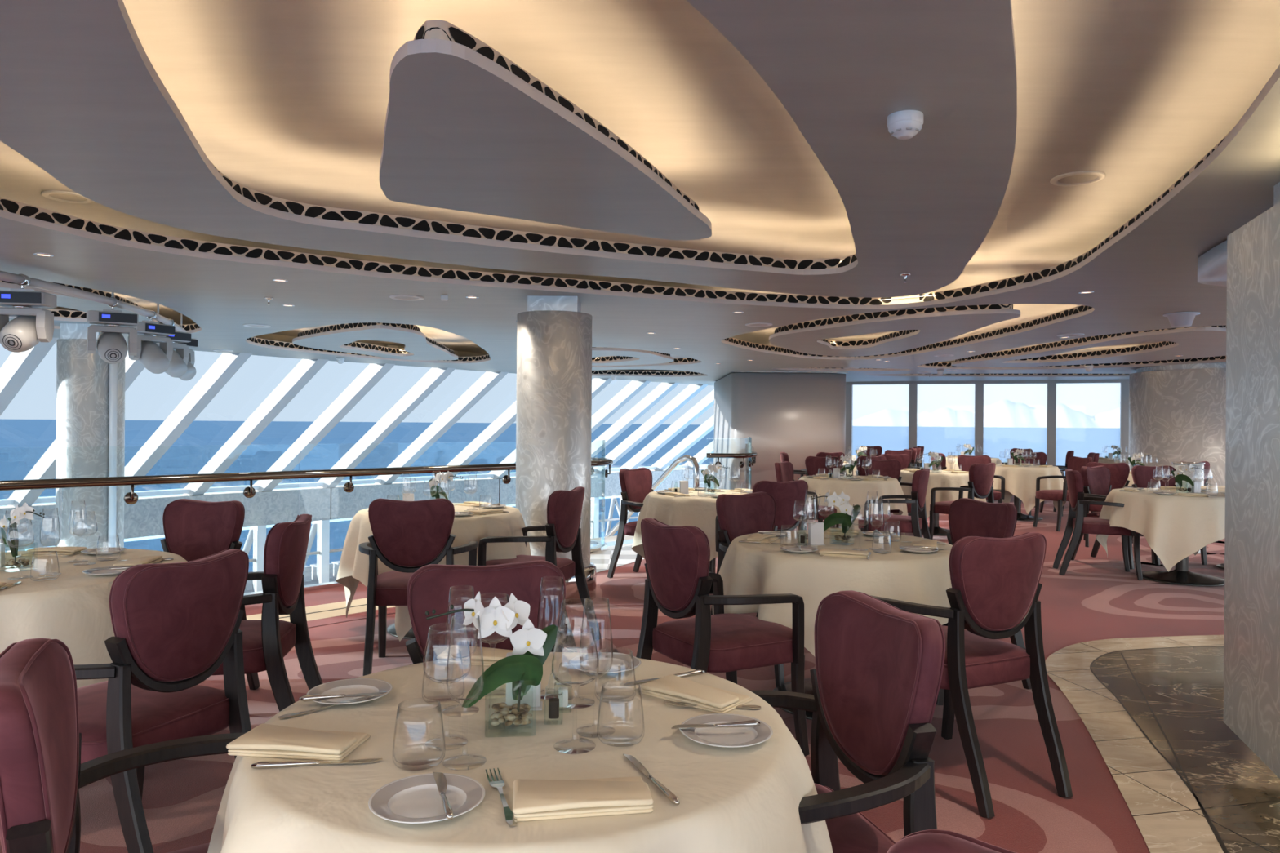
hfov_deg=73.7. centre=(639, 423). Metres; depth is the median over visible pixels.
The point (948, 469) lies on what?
napkin
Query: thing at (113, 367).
pipe
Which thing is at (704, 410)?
beam
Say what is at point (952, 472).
napkin
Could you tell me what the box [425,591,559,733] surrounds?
centerpiece
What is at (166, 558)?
knife
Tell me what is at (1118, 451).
flower arrangement
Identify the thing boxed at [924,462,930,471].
holder
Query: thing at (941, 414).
window
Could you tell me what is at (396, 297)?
grille
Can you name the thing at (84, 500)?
champagne flute
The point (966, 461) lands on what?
dining chair
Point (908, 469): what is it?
napkin
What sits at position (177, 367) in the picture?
light
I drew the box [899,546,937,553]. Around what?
bread plate
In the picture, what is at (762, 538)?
napkin
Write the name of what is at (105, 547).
butter knife
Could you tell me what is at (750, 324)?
grille
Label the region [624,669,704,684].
knife
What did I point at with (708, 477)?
flower arrangement
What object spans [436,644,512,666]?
napkin
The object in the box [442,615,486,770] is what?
champagne flute
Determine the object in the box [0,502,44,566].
flower arrangement
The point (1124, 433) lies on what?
window
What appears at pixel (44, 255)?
recessed light
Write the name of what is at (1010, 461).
holder
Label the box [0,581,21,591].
knife
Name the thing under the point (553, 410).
column
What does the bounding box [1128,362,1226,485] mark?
wall
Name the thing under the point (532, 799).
napkin
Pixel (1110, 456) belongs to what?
holder
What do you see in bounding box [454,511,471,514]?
butter knife
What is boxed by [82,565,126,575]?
bread plate
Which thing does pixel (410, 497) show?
holder
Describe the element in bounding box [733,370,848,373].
trim
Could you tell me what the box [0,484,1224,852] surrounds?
floor
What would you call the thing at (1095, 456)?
dining chair
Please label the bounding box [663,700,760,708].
fork
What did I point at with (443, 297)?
sensor
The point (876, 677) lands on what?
dining chair
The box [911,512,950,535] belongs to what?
dining chair
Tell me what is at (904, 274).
sprinkler
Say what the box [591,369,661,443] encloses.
window
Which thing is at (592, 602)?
wine glass
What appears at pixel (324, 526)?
railing
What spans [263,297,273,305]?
sprinkler
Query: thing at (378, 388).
window
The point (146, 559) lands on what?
napkin
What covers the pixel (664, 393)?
beam
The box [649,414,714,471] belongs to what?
beam
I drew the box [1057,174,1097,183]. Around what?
grille
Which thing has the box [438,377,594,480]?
window
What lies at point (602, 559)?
floor
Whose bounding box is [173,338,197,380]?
light
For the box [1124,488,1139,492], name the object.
napkin
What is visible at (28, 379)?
window
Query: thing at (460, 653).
tumbler
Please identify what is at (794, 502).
wine glass
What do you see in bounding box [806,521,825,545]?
holder
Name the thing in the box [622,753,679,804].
knife
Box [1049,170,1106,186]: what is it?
ceiling speaker
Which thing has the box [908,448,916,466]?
dining chair
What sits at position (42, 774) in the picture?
dining chair
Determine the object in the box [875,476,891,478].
bread plate
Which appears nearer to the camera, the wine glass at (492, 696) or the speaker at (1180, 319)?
the wine glass at (492, 696)
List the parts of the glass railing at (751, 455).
handrail, glass pane, glass pane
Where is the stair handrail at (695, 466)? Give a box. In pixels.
[604,454,699,537]
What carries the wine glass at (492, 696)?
on the tablecloth at (747, 799)
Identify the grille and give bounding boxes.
[48,193,86,201]
[395,296,418,299]
[750,324,766,325]
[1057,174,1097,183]
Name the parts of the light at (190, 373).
display panel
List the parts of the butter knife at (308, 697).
handle, blade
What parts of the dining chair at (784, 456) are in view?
backrest, armrest, armrest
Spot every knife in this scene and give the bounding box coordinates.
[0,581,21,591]
[84,565,133,570]
[98,545,107,551]
[120,557,173,560]
[251,758,382,768]
[299,691,386,702]
[432,772,453,819]
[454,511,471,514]
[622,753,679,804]
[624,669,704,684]
[671,720,759,728]
[738,540,779,544]
[758,530,790,533]
[900,546,937,549]
[902,541,946,544]
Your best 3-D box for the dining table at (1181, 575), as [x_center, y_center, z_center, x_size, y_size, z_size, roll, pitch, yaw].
[4.732,0.981,7.450,1.063,0.748,1.063,0,0,-9]
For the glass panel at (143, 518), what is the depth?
15.62 m
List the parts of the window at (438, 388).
pane, sill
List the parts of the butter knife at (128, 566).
blade, handle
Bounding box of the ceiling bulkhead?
[1197,240,1226,286]
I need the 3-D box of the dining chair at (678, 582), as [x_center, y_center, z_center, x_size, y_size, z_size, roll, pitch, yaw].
[0.293,0.858,3.473,0.680,0.938,0.614,0,0,-30]
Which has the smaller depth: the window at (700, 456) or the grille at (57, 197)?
the grille at (57, 197)
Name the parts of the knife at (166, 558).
handle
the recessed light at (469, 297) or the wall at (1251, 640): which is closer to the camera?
the wall at (1251, 640)
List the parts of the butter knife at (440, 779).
blade, handle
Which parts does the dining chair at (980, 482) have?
leg, seat, armrest, armrest, leg, frame, backrest, leg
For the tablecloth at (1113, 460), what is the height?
0.610 m
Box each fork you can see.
[278,696,371,719]
[485,768,517,826]
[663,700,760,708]
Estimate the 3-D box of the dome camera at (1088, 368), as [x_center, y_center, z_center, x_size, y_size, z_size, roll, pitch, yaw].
[6.852,-0.838,13.024,0.120,0.097,0.120,0,0,0]
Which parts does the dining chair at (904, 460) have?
backrest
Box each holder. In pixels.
[0,538,6,568]
[403,493,413,501]
[504,652,542,711]
[679,480,688,493]
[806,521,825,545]
[832,467,840,478]
[851,455,856,461]
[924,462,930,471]
[1007,458,1013,465]
[1108,453,1112,458]
[1190,480,1201,493]
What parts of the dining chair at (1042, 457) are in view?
backrest, leg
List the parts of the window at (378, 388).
pane, sill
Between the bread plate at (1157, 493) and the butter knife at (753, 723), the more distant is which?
the bread plate at (1157, 493)
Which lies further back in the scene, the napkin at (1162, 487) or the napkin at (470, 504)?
the napkin at (1162, 487)
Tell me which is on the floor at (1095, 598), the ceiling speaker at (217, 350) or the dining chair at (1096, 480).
the dining chair at (1096, 480)
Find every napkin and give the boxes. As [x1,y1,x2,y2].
[0,582,14,587]
[19,546,86,556]
[112,555,162,566]
[226,723,370,760]
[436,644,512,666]
[457,501,490,506]
[468,508,503,515]
[512,776,653,821]
[640,674,752,713]
[664,492,690,496]
[667,487,693,491]
[728,488,752,493]
[746,533,778,543]
[813,476,831,479]
[815,473,832,476]
[818,547,870,558]
[823,528,861,536]
[862,477,884,480]
[863,475,883,477]
[903,468,919,471]
[910,539,937,546]
[942,468,960,471]
[951,471,968,473]
[1002,465,1019,466]
[1018,463,1032,465]
[1039,465,1053,466]
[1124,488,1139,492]
[1160,486,1184,490]
[1177,493,1207,497]
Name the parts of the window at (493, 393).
sill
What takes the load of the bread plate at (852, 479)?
on the tablecloth at (857, 491)
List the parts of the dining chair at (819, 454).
backrest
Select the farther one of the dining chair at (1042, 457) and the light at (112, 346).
the dining chair at (1042, 457)
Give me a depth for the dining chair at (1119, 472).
9.35 m
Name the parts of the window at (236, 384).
pane, sill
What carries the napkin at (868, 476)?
on the tablecloth at (857, 491)
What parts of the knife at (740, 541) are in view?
handle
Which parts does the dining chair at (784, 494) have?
armrest, backrest, frame, leg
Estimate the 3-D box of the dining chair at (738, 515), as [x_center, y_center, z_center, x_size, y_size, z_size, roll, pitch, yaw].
[0.711,0.861,4.643,0.614,0.938,0.680,0,0,-38]
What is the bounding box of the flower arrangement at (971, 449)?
[960,443,973,455]
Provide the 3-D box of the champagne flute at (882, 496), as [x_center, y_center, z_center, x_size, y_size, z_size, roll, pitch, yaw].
[1.084,0.453,3.905,0.072,0.242,0.072,0,0,0]
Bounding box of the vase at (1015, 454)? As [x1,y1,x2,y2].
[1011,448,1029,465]
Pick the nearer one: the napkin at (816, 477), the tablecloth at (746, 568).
the tablecloth at (746, 568)
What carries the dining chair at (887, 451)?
on the floor at (1095, 598)
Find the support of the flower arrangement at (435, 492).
on the tablecloth at (353, 566)
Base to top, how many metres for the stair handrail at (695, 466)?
1.973 m
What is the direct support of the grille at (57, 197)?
attached to the ceiling speaker at (60, 196)
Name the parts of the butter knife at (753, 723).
blade, handle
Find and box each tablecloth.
[0,548,186,688]
[207,652,833,852]
[336,502,531,641]
[631,488,749,562]
[712,529,952,656]
[796,475,907,534]
[842,462,857,475]
[892,470,986,518]
[945,457,1002,469]
[992,464,1066,514]
[1096,488,1225,572]
[1097,457,1128,463]
[1122,470,1133,488]
[1200,485,1225,491]
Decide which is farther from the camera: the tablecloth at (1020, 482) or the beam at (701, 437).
the beam at (701, 437)
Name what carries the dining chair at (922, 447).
on the floor at (1095, 598)
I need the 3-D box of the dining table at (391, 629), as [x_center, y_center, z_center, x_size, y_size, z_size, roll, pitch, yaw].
[-1.287,0.934,5.470,0.984,0.748,0.984,0,0,-43]
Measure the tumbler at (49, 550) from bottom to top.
0.097 m
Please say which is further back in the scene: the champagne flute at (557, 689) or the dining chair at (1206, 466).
the dining chair at (1206, 466)
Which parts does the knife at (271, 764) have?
handle, blade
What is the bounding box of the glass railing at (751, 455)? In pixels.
[706,435,757,488]
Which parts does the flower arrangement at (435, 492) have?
flower, flower, flower, flower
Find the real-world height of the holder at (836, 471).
0.106 m
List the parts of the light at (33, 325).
display panel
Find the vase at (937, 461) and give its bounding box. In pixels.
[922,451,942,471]
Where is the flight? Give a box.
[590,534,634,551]
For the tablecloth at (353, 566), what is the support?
on the dining table at (391, 629)
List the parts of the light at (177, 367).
display panel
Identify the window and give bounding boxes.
[0,337,58,506]
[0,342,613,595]
[7,323,222,507]
[124,336,302,551]
[182,359,369,593]
[253,345,431,585]
[317,351,486,582]
[374,371,516,484]
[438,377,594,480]
[488,369,631,507]
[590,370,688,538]
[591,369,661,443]
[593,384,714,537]
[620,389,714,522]
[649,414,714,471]
[682,440,713,469]
[845,381,913,458]
[908,381,980,470]
[974,380,1053,464]
[1046,379,1126,475]
[1120,379,1128,457]
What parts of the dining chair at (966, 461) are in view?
backrest, seat, armrest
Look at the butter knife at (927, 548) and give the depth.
3.82 m
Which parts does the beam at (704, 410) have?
pane, sill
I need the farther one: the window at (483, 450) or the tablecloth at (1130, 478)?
the window at (483, 450)
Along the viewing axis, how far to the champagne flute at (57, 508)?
3.09 m
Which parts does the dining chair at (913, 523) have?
armrest, seat, armrest, leg, frame, backrest, leg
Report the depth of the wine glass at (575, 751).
1.48 m
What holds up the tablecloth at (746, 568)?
on the dining table at (808, 689)
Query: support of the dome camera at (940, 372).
attached to the ceiling
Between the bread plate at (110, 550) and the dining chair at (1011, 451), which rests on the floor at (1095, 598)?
the dining chair at (1011, 451)
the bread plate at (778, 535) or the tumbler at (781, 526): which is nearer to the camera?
the tumbler at (781, 526)
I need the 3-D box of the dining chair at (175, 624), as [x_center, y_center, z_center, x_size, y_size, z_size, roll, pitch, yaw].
[-1.478,0.844,2.497,0.680,0.938,0.614,0,0,20]
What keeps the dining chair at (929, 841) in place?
on the floor at (1095, 598)
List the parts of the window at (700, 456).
sill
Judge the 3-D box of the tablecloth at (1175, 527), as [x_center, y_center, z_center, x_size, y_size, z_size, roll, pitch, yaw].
[4.730,0.913,7.445,1.281,0.621,1.297,0,0,0]
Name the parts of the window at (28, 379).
sill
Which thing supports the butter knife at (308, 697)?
on the bread plate at (351, 686)
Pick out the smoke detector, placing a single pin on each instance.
(904, 124)
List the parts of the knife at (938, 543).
handle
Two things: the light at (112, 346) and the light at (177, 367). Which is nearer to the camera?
the light at (112, 346)
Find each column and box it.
[54,323,125,548]
[515,295,595,604]
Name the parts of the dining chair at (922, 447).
backrest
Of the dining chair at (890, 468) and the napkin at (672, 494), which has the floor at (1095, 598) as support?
the dining chair at (890, 468)
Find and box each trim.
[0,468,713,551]
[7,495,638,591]
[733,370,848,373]
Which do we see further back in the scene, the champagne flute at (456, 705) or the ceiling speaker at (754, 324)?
the ceiling speaker at (754, 324)
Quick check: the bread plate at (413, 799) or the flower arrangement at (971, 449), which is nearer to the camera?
the bread plate at (413, 799)
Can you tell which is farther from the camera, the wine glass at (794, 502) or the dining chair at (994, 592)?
the wine glass at (794, 502)
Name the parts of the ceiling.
floating panel, floating panel, floating panel, floating panel, floating panel, floating panel, floating panel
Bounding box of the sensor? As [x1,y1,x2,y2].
[440,294,448,300]
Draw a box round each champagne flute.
[37,507,61,576]
[68,500,88,563]
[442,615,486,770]
[443,585,479,716]
[537,577,566,698]
[576,596,613,737]
[803,497,817,547]
[865,491,879,541]
[868,496,884,550]
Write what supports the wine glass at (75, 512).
on the tablecloth at (72, 608)
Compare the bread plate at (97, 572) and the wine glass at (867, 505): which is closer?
the bread plate at (97, 572)
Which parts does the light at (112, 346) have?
display panel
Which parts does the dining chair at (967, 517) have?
leg, frame, backrest, leg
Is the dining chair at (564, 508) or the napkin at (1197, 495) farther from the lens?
the napkin at (1197, 495)
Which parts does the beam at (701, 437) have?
sill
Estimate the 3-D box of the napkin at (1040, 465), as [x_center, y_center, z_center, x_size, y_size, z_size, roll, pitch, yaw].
[5.742,0.599,12.074,0.206,0.024,0.119,0,0,-44]
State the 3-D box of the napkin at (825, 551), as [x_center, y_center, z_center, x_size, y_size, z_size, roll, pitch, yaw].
[0.891,0.561,3.715,0.206,0.024,0.119,0,0,20]
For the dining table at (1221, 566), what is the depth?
8.06 m
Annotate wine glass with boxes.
[5,520,34,579]
[72,511,97,565]
[422,622,471,751]
[472,594,512,699]
[551,626,599,754]
[557,598,597,707]
[792,502,810,545]
[850,505,869,551]
[873,499,891,543]
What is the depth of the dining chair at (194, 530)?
4.11 m
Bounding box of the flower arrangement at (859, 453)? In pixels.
[855,446,871,457]
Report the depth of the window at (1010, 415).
17.53 m
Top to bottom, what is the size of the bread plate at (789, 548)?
0.016 m
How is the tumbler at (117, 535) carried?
on the tablecloth at (72, 608)
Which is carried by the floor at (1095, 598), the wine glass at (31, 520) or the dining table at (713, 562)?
the dining table at (713, 562)
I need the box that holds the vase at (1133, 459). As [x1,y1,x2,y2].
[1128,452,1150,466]
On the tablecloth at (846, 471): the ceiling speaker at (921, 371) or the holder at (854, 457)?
the holder at (854, 457)
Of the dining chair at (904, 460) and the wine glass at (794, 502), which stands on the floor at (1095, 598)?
the dining chair at (904, 460)
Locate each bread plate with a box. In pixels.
[80,546,127,555]
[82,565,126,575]
[306,678,392,704]
[368,773,485,823]
[454,511,473,516]
[480,504,506,508]
[568,652,640,673]
[655,491,675,493]
[680,713,773,747]
[693,487,711,490]
[757,530,791,537]
[780,546,817,553]
[847,478,862,480]
[862,531,896,537]
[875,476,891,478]
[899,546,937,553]
[1152,492,1176,495]
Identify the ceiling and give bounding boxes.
[0,0,1279,385]
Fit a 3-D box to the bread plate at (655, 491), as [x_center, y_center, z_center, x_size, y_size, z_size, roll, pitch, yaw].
[0.209,0.559,6.906,0.167,0.016,0.167,0,0,0]
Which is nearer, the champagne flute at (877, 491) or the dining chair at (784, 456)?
the champagne flute at (877, 491)
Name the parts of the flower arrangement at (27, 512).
flower, flower, flower, stem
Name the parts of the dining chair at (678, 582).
leg, backrest, frame, leg, armrest, seat, leg, armrest, leg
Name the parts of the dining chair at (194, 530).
frame, backrest, leg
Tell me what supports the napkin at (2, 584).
on the tablecloth at (72, 608)
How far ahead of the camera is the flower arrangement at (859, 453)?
12.97 m
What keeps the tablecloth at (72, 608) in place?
on the dining table
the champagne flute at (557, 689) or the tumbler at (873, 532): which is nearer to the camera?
the champagne flute at (557, 689)
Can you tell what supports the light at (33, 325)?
hanging from the pipe at (4, 276)
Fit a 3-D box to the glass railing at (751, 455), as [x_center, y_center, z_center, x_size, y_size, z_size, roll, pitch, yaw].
[1.424,0.759,12.997,1.111,1.136,3.719,0,0,0]
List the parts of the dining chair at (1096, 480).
leg, seat, leg, armrest, backrest, frame, leg, leg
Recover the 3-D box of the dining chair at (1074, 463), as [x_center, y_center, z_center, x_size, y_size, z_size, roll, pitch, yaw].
[5.530,0.898,11.061,0.680,0.938,0.614,0,0,-10]
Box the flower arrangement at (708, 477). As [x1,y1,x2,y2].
[701,462,729,493]
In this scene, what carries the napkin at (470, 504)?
on the tablecloth at (353, 566)
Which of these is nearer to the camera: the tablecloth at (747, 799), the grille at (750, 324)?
the tablecloth at (747, 799)
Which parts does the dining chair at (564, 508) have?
armrest, seat, armrest, leg, frame, backrest, leg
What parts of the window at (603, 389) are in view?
sill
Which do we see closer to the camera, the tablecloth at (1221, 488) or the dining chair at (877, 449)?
the tablecloth at (1221, 488)
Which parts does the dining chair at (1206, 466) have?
backrest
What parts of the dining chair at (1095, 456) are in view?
backrest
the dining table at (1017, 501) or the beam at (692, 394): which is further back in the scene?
the beam at (692, 394)
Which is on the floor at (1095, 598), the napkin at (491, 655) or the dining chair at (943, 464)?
the dining chair at (943, 464)
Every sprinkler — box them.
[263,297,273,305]
[899,272,911,283]
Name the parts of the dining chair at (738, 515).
leg, armrest, backrest, frame, leg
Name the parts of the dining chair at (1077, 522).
leg, leg, backrest, frame, armrest, seat, armrest, leg, leg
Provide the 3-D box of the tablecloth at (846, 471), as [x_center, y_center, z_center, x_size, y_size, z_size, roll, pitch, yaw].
[3.360,0.893,12.993,1.248,0.602,1.244,0,0,0]
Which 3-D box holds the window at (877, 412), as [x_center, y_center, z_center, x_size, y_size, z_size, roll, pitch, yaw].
[5.109,0.230,18.300,1.363,2.260,0.690,0,0,0]
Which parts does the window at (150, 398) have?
sill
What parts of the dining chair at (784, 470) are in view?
backrest, armrest, seat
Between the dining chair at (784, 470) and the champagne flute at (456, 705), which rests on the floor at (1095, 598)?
the dining chair at (784, 470)
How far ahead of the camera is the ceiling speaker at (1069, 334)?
8.67 m
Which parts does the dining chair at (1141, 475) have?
leg, backrest, frame, leg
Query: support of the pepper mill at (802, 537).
on the tablecloth at (746, 568)
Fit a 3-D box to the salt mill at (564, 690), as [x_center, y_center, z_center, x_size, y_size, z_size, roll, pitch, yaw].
[-0.151,0.517,1.679,0.034,0.094,0.034,0,0,-3]
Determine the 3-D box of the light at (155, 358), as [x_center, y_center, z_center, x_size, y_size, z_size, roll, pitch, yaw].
[-3.997,-0.669,6.989,0.315,0.524,0.320,0,0,30]
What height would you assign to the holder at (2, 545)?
0.106 m
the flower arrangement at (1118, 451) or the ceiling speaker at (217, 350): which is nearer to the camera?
the ceiling speaker at (217, 350)
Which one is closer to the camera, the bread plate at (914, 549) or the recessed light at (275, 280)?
the bread plate at (914, 549)
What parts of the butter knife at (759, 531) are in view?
handle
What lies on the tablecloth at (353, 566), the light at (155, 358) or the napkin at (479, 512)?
the napkin at (479, 512)
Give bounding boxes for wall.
[713,373,845,489]
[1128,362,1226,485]
[1223,182,1279,778]
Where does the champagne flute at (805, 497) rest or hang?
on the tablecloth at (746, 568)
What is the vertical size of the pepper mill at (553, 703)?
0.094 m
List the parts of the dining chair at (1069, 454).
backrest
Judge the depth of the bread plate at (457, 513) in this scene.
5.14 m
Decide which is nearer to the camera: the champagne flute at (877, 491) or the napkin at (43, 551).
the napkin at (43, 551)
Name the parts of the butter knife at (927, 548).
handle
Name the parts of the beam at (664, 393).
pane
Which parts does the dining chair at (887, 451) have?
backrest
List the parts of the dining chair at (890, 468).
backrest, seat, armrest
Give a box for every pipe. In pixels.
[0,271,186,332]
[107,363,117,547]
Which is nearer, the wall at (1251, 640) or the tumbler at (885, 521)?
the wall at (1251, 640)
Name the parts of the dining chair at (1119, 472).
leg, seat, backrest, frame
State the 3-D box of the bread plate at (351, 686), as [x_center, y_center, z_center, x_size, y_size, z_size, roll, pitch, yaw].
[-0.593,0.553,1.745,0.167,0.016,0.167,0,0,0]
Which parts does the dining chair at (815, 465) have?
backrest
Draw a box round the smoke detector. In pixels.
[886,110,923,139]
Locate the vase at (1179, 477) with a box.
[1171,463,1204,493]
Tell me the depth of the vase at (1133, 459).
10.72 m
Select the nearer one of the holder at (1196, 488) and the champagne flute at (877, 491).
the champagne flute at (877, 491)
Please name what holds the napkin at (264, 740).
on the tablecloth at (747, 799)
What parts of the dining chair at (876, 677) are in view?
armrest, leg, seat, armrest, frame, backrest, leg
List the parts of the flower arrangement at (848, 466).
flower, flower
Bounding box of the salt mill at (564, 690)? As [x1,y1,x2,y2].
[554,662,572,707]
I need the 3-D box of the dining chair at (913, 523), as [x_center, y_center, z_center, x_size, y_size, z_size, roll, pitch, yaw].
[2.340,0.874,7.726,0.680,0.938,0.614,0,0,28]
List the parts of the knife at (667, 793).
blade, handle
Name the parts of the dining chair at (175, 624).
armrest, leg, leg, seat, frame, backrest, leg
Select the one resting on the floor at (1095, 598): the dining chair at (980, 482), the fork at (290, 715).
the dining chair at (980, 482)
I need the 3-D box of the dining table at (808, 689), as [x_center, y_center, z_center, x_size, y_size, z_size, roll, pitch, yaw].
[0.963,0.951,4.080,1.023,0.748,1.023,0,0,-36]
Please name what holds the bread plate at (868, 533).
on the tablecloth at (746, 568)
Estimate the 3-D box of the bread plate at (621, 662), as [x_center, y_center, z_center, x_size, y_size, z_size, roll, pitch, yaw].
[-0.081,0.557,1.969,0.167,0.016,0.167,0,0,0]
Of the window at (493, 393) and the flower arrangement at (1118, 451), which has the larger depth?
the window at (493, 393)
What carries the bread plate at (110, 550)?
on the tablecloth at (72, 608)
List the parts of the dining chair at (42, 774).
backrest, frame, leg, armrest, seat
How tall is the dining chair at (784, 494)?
0.938 m
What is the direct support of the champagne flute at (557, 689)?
on the tablecloth at (747, 799)
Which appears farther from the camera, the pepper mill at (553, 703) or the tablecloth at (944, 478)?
the tablecloth at (944, 478)
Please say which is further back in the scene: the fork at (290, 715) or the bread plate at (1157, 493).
the bread plate at (1157, 493)
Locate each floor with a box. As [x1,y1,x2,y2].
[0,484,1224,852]
[590,545,644,572]
[1044,635,1279,852]
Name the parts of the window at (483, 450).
sill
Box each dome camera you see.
[336,356,344,364]
[611,375,617,380]
[936,369,944,375]
[1084,365,1093,372]
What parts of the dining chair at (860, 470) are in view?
backrest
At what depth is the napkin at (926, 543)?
3.96 m
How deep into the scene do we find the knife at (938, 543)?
4.08 m
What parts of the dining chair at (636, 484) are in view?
leg, seat, armrest, backrest, frame, leg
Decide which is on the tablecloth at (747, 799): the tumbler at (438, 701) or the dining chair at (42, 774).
the tumbler at (438, 701)
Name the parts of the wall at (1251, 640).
panel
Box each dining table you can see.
[386,622,415,639]
[708,557,715,593]
[773,678,813,719]
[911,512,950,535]
[1013,495,1042,520]
[1136,555,1224,586]
[1216,563,1224,568]
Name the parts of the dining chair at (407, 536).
armrest, leg, leg, seat, backrest, frame, leg, armrest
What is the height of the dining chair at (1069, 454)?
0.938 m
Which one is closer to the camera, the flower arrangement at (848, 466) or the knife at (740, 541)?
the knife at (740, 541)
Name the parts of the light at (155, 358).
display panel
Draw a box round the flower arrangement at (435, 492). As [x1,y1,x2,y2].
[428,471,462,499]
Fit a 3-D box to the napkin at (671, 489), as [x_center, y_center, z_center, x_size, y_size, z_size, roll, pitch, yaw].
[0.351,0.556,7.229,0.206,0.024,0.119,0,0,-30]
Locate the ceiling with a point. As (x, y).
(672, 168)
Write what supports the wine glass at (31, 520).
on the tablecloth at (72, 608)
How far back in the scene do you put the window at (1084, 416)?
17.08 m
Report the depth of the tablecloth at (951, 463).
14.98 m
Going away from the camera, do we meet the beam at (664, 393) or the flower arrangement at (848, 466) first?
the flower arrangement at (848, 466)
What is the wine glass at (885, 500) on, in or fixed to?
on the tablecloth at (746, 568)
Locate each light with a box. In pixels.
[0,274,57,352]
[33,253,53,257]
[86,297,138,364]
[127,310,175,373]
[154,319,191,377]
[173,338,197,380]
[272,279,288,281]
[281,304,294,306]
[466,296,478,298]
[1078,291,1093,293]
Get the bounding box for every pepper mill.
[544,672,563,724]
[798,529,805,545]
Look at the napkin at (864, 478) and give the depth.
8.79 m
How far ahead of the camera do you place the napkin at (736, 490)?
7.15 m
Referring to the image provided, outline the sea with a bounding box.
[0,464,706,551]
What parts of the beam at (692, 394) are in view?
pane, sill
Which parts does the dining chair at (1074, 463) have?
leg, armrest, seat, leg, armrest, backrest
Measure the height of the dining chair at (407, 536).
0.938 m
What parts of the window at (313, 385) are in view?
sill, pane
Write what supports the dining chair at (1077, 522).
on the floor at (1095, 598)
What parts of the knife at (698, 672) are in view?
blade, handle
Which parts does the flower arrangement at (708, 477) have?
flower, flower, flower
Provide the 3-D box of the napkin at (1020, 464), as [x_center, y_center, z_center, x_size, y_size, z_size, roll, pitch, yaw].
[5.672,0.598,12.596,0.119,0.024,0.206,0,0,-44]
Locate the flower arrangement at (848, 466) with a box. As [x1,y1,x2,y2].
[833,453,857,478]
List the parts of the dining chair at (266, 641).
seat, armrest, armrest, leg, frame, backrest, leg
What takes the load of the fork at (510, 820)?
on the tablecloth at (747, 799)
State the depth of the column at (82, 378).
8.30 m
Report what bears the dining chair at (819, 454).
on the floor at (1095, 598)
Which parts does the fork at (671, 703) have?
handle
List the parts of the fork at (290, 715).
handle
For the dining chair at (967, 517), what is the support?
on the floor at (1095, 598)
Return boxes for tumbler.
[30,550,59,581]
[95,535,120,561]
[391,697,445,770]
[422,647,465,705]
[594,648,635,703]
[596,680,644,746]
[779,525,798,546]
[871,532,892,553]
[883,520,901,542]
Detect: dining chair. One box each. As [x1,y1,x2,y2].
[0,637,246,852]
[73,548,251,852]
[160,498,259,689]
[210,514,323,711]
[358,497,477,675]
[405,560,568,665]
[477,486,600,652]
[607,467,653,577]
[635,518,809,755]
[711,491,784,686]
[715,480,808,551]
[750,590,945,852]
[774,461,836,528]
[780,452,807,475]
[798,456,840,529]
[800,452,844,477]
[855,455,888,514]
[857,468,931,539]
[859,445,882,457]
[864,459,922,537]
[871,532,1072,817]
[879,453,911,515]
[884,449,924,499]
[886,829,1017,852]
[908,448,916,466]
[913,446,920,466]
[916,445,924,466]
[928,462,995,539]
[930,452,946,470]
[936,497,1031,705]
[957,454,1004,502]
[1001,448,1032,464]
[1017,452,1064,516]
[1033,456,1093,531]
[1034,450,1074,507]
[1052,468,1142,580]
[1053,452,1099,511]
[1071,466,1159,568]
[1083,462,1133,546]
[1131,465,1207,564]
[1142,461,1217,542]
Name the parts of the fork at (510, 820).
handle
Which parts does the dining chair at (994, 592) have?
armrest, leg, leg, seat, frame, backrest, leg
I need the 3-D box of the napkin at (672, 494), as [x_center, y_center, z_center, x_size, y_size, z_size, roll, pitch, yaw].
[0.296,0.556,6.725,0.119,0.024,0.206,0,0,-30]
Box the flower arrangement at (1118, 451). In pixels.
[1108,444,1122,458]
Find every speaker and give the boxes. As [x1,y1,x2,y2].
[40,190,93,203]
[213,349,233,351]
[242,324,271,327]
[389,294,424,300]
[745,322,772,326]
[843,367,859,368]
[917,371,932,373]
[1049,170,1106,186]
[1057,333,1084,337]
[1163,311,1199,327]

